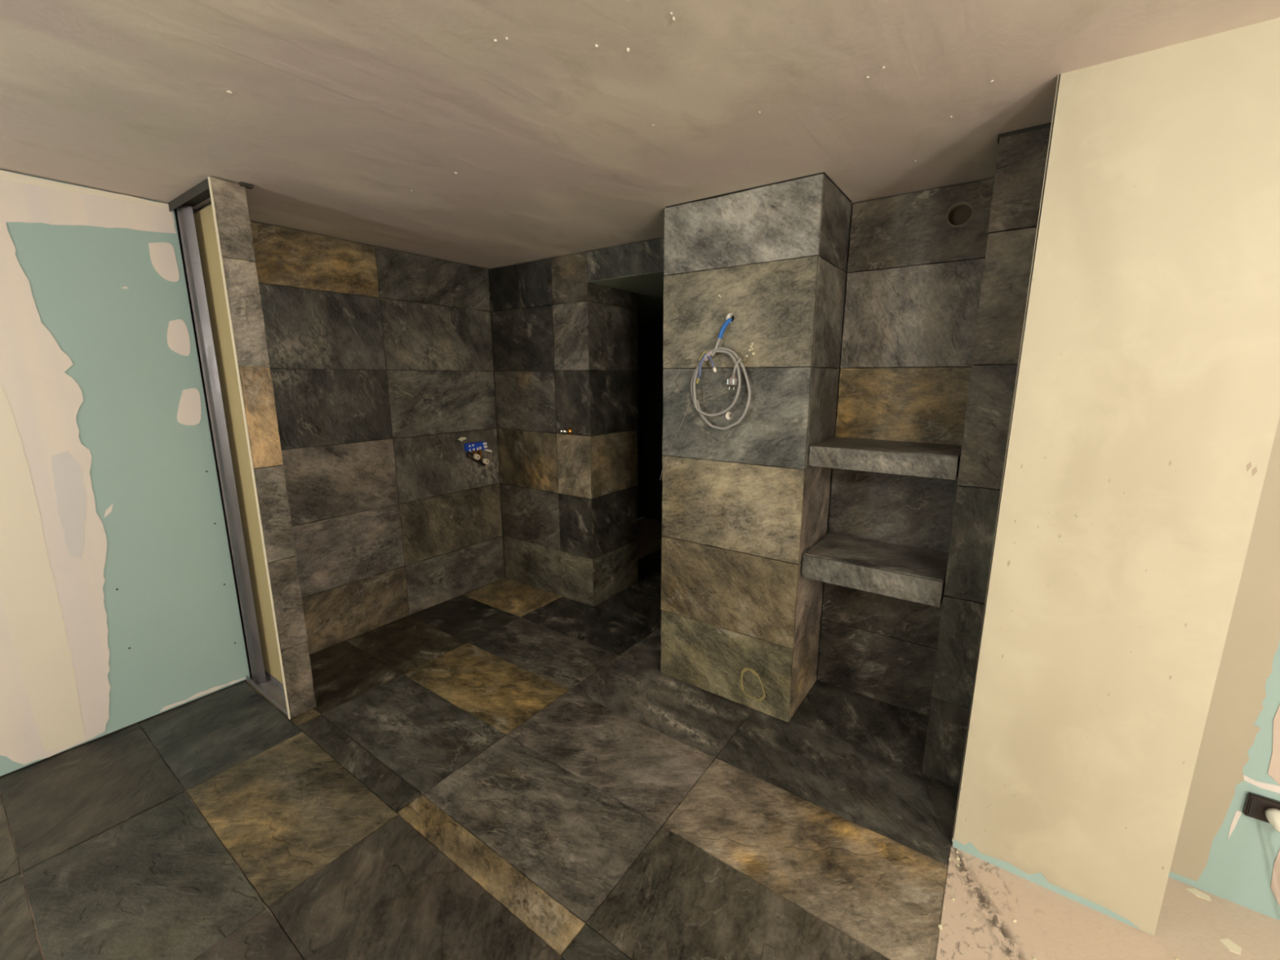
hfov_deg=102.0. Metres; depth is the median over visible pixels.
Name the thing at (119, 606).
wall
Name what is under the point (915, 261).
wall
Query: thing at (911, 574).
shelf
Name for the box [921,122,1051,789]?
wall
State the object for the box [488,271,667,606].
wall
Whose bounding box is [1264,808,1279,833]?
plug
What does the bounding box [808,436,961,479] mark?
shelf
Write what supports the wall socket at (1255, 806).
attached to the wall at (1220, 851)
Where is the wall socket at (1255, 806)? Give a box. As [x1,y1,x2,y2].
[1242,791,1279,823]
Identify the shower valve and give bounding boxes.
[463,441,492,466]
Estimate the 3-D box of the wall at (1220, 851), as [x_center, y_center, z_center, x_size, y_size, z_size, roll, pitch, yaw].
[2.427,0.230,0.863,2.067,2.220,0.103,8,14,35]
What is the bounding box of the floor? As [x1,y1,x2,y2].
[0,517,1279,959]
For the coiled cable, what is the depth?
2.15 m
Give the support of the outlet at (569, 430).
attached to the wall at (625, 313)
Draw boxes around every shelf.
[801,533,948,607]
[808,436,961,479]
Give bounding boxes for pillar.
[660,172,852,722]
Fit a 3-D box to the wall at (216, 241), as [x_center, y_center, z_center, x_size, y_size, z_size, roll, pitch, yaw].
[-1.730,-0.057,2.289,0.544,2.214,0.132,8,14,35]
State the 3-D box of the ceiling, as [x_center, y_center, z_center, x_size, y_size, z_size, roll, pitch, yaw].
[0.213,-0.890,0.512,5.835,0.126,8.250,8,14,35]
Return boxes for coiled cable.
[659,318,751,479]
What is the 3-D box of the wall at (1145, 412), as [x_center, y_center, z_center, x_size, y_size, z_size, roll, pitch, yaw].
[1.449,0.074,1.670,0.482,2.229,0.836,8,14,35]
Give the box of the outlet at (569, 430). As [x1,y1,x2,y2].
[558,427,573,434]
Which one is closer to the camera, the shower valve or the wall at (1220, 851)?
the wall at (1220, 851)
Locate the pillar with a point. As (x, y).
(744, 503)
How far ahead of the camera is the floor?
1.74 m
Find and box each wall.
[0,169,506,777]
[168,176,315,719]
[488,177,994,716]
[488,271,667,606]
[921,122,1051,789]
[951,17,1279,935]
[1168,416,1279,920]
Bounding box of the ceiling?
[0,0,1279,269]

